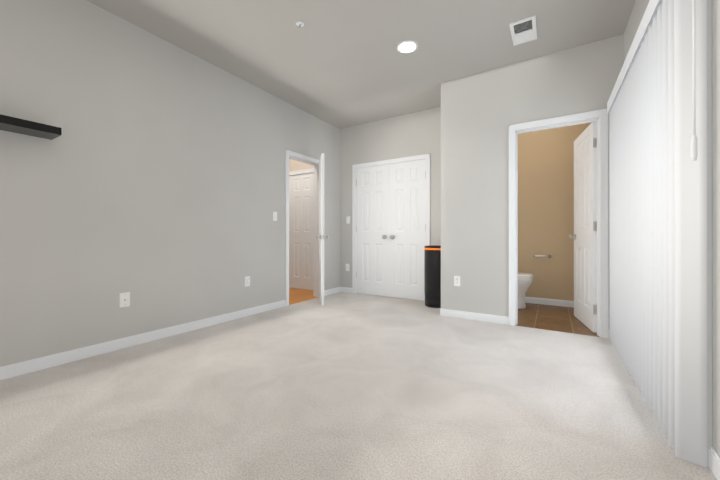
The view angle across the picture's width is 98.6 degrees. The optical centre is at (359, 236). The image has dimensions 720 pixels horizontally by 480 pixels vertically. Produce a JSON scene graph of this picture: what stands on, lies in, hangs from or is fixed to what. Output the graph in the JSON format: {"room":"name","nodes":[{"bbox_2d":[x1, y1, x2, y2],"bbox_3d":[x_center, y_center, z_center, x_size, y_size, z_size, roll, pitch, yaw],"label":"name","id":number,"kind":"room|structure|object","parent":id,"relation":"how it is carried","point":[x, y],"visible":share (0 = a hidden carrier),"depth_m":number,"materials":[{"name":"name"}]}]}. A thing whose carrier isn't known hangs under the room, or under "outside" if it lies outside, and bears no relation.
{"room":"empty bedroom","nodes":[
{"label":"empty bedroom","id":0,"kind":"room"},
{"bbox_2d":[0,0,339,366],"bbox_3d":[-1.868,-0.441,2.857,0.120,2.740,5.870,0,0,32],"label":"wall","id":1,"kind":"structure","parent":0,"point":[151,179],"depth_m":2.62,"materials":[{"name":"beige paint"}]},
{"bbox_2d":[0,114,61,139],"bbox_3d":[-2.468,-0.714,1.588,0.200,0.050,1.340,0,0,32],"label":"floating shelf","id":2,"kind":"object","parent":1,"relation":"attached to","point":[24,127],"visible":1,"depth_m":2.01,"materials":[{"name":"black paint"}]},
{"bbox_2d":[119,292,129,307],"bbox_3d":[-1.959,0.529,2.580,0.016,0.118,0.074,0,0,32],"label":"outlet","id":3,"kind":"object","parent":1,"relation":"attached to","point":[124,299],"visible":1,"depth_m":2.58,"materials":[{"name":"white plastic"}]},
{"bbox_2d":[0,300,285,379],"bbox_3d":[-2.146,0.886,2.281,0.013,0.085,4.360,0,0,32],"label":"baseboard","id":4,"kind":"structure","parent":1,"relation":"attached to","point":[25,367],"depth_m":2.54,"materials":[{"name":"white wood"}]},
{"bbox_2d":[245,276,249,286],"bbox_3d":[-1.317,0.525,3.621,0.009,0.117,0.072,0,0,32],"label":"outlet","id":5,"kind":"object","parent":1,"relation":"attached to","point":[247,280],"visible":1,"depth_m":3.62,"materials":[{"name":"white plastic"}]},
{"bbox_2d":[273,212,276,220],"bbox_3d":[-1.090,-0.260,3.981,0.017,0.117,0.072,0,0,32],"label":"light switch","id":6,"kind":"object","parent":1,"relation":"attached to","point":[274,216],"visible":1,"depth_m":3.98,"materials":[{"name":"white plastic"}]},
{"bbox_2d":[285,149,318,305],"bbox_3d":[-0.843,-0.117,4.507,0.160,2.095,0.795,0,0,32],"label":"trim","id":7,"kind":"structure","parent":1,"relation":"attached to","point":[295,156],"depth_m":4.48,"materials":[{"name":"white wood"}]},
{"bbox_2d":[316,153,328,305],"bbox_3d":[-0.563,-0.092,4.433,0.167,2.030,0.668,0,0,-13],"label":"bedroom door","id":8,"kind":"structure","parent":1,"relation":"in","point":[320,236],"depth_m":4.15,"materials":[{"name":"white paint"}]},
{"bbox_2d":[324,287,341,295],"bbox_3d":[-0.451,0.889,5.011,0.013,0.085,0.475,0,0,32],"label":"baseboard","id":9,"kind":"structure","parent":1,"relation":"attached to","point":[339,289],"depth_m":5.01,"materials":[{"name":"white wood"}]},
{"bbox_2d":[289,159,312,171],"bbox_3d":[-1.111,-0.438,5.565,1.450,2.740,0.120,0,0,32],"label":"wall","id":10,"kind":"structure","parent":0,"point":[294,165],"depth_m":5.50,"materials":[{"name":"paint"}]},
{"bbox_2d":[289,168,312,287],"bbox_3d":[-1.006,-0.116,5.488,0.740,2.095,0.140,0,0,32],"label":"trim","id":11,"kind":"structure","parent":10,"relation":"attached to","point":[305,171],"depth_m":5.42,"materials":[{"name":"white wood"}]},
{"bbox_2d":[289,173,312,289],"bbox_3d":[-1.019,-0.091,5.457,0.611,2.030,0.049,0,0,32],"label":"closet door","id":12,"kind":"structure","parent":10,"relation":"in","point":[300,231],"depth_m":5.45,"materials":[{"name":"white paint"}]},
{"bbox_2d":[289,288,317,304],"bbox_3d":[-1.450,0.941,4.789,1.450,0.020,2.955,0,0,32],"label":"floor","id":13,"kind":"structure","parent":0,"point":[296,295],"depth_m":4.88,"materials":[{"name":"brown wood"}]},
{"bbox_2d":[0,292,716,479],"bbox_3d":[-0.119,0.938,2.165,3.580,0.020,6.300,0,0,32],"label":"floor carpet","id":14,"kind":"object","parent":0,"point":[346,386],"visible":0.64,"depth_m":1.69,"materials":[{"name":"beige carpet"}]},
{"bbox_2d":[424,246,440,307],"bbox_3d":[1.019,0.528,4.162,0.302,0.805,0.307,0,0,32],"label":"trash can","id":15,"kind":"object","parent":14,"relation":"on","point":[432,273],"visible":0.71,"depth_m":4.04,"materials":[{"name":"black plastic"}]},
{"bbox_2d":[87,0,635,128],"bbox_3d":[-0.727,-1.871,2.545,5.250,0.120,6.540,0,0,32],"label":"ceiling","id":16,"kind":"structure","parent":0,"point":[341,64],"depth_m":2.84,"materials":[{"name":"paint"}]},
{"bbox_2d":[296,21,303,28],"bbox_3d":[-0.512,-1.795,2.635,0.068,0.032,0.068,0,0,32],"label":"sprinkler head","id":17,"kind":"object","parent":16,"relation":"attached to","point":[300,24],"visible":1,"depth_m":2.63},
{"bbox_2d":[397,40,417,52],"bbox_3d":[0.452,-1.808,2.955,0.200,0.008,0.200,0,0,32],"label":"recessed light","id":18,"kind":"object","parent":16,"relation":"in","point":[408,46],"visible":1,"depth_m":2.94,"materials":[{"name":"white"}]},
{"bbox_2d":[509,15,536,45],"bbox_3d":[1.443,-1.803,2.727,0.195,0.016,0.340,0,0,32],"label":"ceiling vent","id":19,"kind":"object","parent":16,"relation":"in","point":[523,30],"visible":1,"depth_m":2.71,"materials":[{"name":"white metal"}]},
{"bbox_2d":[340,107,440,287],"bbox_3d":[0.515,-0.439,4.762,1.920,2.740,0.120,0,0,32],"label":"wall","id":20,"kind":"structure","parent":0,"point":[413,134],"depth_m":4.74,"materials":[{"name":"beige paint"}]},
{"bbox_2d":[346,216,349,223],"bbox_3d":[-0.196,-0.274,5.123,0.072,0.117,0.017,0,0,32],"label":"light switch","id":21,"kind":"object","parent":20,"relation":"attached to","point":[347,219],"visible":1,"depth_m":5.13,"materials":[{"name":"white plastic"}]},
{"bbox_2d":[356,164,388,296],"bbox_3d":[0.183,-0.092,4.886,0.596,2.030,0.101,0,0,32],"label":"closet door","id":22,"kind":"structure","parent":20,"relation":"in","point":[372,231],"depth_m":4.89,"materials":[{"name":"white paint"}]},
{"bbox_2d":[352,154,429,293],"bbox_3d":[0.467,-0.122,4.779,1.310,2.105,0.140,0,0,32],"label":"trim","id":23,"kind":"structure","parent":20,"relation":"attached to","point":[355,167],"depth_m":4.94,"materials":[{"name":"white wood"}]},
{"bbox_2d":[389,159,425,300],"bbox_3d":[0.689,-0.092,4.572,0.596,2.030,0.101,0,0,32],"label":"closet door","id":24,"kind":"structure","parent":20,"relation":"in","point":[407,212],"depth_m":4.58,"materials":[{"name":"white paint"}]},
{"bbox_2d":[441,80,450,308],"bbox_3d":[1.353,-0.440,4.177,0.120,2.740,1.330,0,0,32],"label":"wall","id":25,"kind":"structure","parent":0,"point":[446,195],"depth_m":3.61,"materials":[{"name":"beige paint"}]},
{"bbox_2d":[451,34,623,316],"bbox_3d":[1.739,-0.441,3.225,1.540,2.740,0.120,0,0,32],"label":"wall","id":26,"kind":"structure","parent":0,"point":[488,107],"depth_m":3.33,"materials":[{"name":"beige paint"}]},
{"bbox_2d":[454,276,459,285],"bbox_3d":[1.111,0.510,3.538,0.072,0.117,0.009,0,0,32],"label":"outlet","id":27,"kind":"object","parent":26,"relation":"attached to","point":[456,280],"visible":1,"depth_m":3.54,"materials":[{"name":"white plastic"}]},
{"bbox_2d":[439,308,508,324],"bbox_3d":[1.251,0.887,3.448,0.740,0.085,0.013,0,0,32],"label":"baseboard","id":28,"kind":"structure","parent":26,"relation":"attached to","point":[498,319],"depth_m":3.43,"materials":[{"name":"white wood"}]},
{"bbox_2d":[509,109,608,338],"bbox_3d":[1.950,-0.118,3.094,0.823,2.095,0.160,0,0,32],"label":"trim","id":29,"kind":"structure","parent":26,"relation":"attached to","point":[600,117],"depth_m":2.90,"materials":[{"name":"white wood"}]},
{"bbox_2d":[568,122,596,332],"bbox_3d":[2.384,-0.094,3.285,0.167,2.030,0.696,0,0,22],"label":"bathroom door","id":30,"kind":"structure","parent":26,"relation":"in","point":[585,228],"depth_m":3.19,"materials":[{"name":"white paint"}]},
{"bbox_2d":[518,122,591,300],"bbox_3d":[2.090,-0.440,3.790,1.540,2.740,1.210,0,0,32],"label":"wall","id":31,"kind":"structure","parent":0,"point":[546,192],"depth_m":4.21,"materials":[{"name":"beige paint"}]},
{"bbox_2d":[533,254,550,257],"bbox_3d":[2.476,0.265,4.213,0.214,0.044,0.075,0,0,32],"label":"toilet paper holder","id":32,"kind":"object","parent":31,"relation":"attached to","point":[548,256],"visible":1,"depth_m":4.19,"materials":[{"name":"silver metal"}]},
{"bbox_2d":[525,297,573,307],"bbox_3d":[2.405,0.888,4.298,1.540,0.085,0.013,0,0,32],"label":"baseboard","id":33,"kind":"structure","parent":31,"relation":"attached to","point":[553,302],"depth_m":4.18,"materials":[{"name":"white wood"}]},
{"bbox_2d":[624,0,719,455],"bbox_3d":[1.452,-0.443,1.190,0.120,2.740,6.540,0,0,32],"label":"wall","id":34,"kind":"structure","parent":0,"point":[636,15],"depth_m":1.22,"materials":[{"name":"beige paint"}]},
{"bbox_2d":[607,0,661,113],"bbox_3d":[1.773,-1.152,1.939,0.125,0.094,1.910,0,0,32],"label":"rail","id":35,"kind":"object","parent":34,"relation":"attached to","point":[647,15],"visible":0.38,"depth_m":1.86,"materials":[{"name":"white"}]},
{"bbox_2d":[609,0,706,467],"bbox_3d":[1.782,-0.103,1.974,0.086,2.027,1.734,0,0,32],"label":"window blind slats","id":36,"kind":"object","parent":34,"relation":"hanging from","point":[657,256],"visible":0.9,"depth_m":1.41,"materials":[{"name":"white plastic"}]},
{"bbox_2d":[691,0,697,160],"bbox_3d":[1.276,-0.713,1.182,0.018,0.850,0.018,0,0,32],"label":"blind wand","id":37,"kind":"object","parent":34,"relation":"hanging from","point":[694,146],"visible":1,"depth_m":1.18,"materials":[{"name":"white plastic"}]},
{"bbox_2d":[707,0,711,465],"bbox_3d":[1.899,-0.120,1.925,0.137,2.096,1.672,0,0,32],"label":"door frame","id":38,"kind":"structure","parent":34,"relation":"attached to","point":[709,224],"depth_m":1.25,"materials":[{"name":"white wood"}]},
{"bbox_2d":[708,447,719,479],"bbox_3d":[0.578,0.883,-0.093,0.013,0.085,3.140,0,0,32],"label":"baseboard","id":39,"kind":"structure","parent":34,"relation":"attached to","point":[713,457],"depth_m":1.20,"materials":[{"name":"white wood"}]},
{"bbox_3d":[-0.438,1.008,2.362,6.130,0.120,6.700,0,0,32],"label":"floor","id":40,"kind":"structure","parent":0,"visible":0},
{"bbox_2d":[516,303,598,336],"bbox_3d":[2.058,0.940,3.738,1.540,0.020,1.330,0,0,32],"label":"floor","id":41,"kind":"structure","parent":40,"relation":"on","point":[552,317],"depth_m":3.46,"materials":[{"name":"brown tile"}]},
{"bbox_2d":[518,272,532,308],"bbox_3d":[1.882,0.538,4.159,0.785,0.785,0.464,0,0,32],"label":"toilet","id":42,"kind":"object","parent":41,"relation":"on","point":[525,280],"visible":0.27,"depth_m":3.92,"materials":[{"name":"white ceramic"}]}
]}

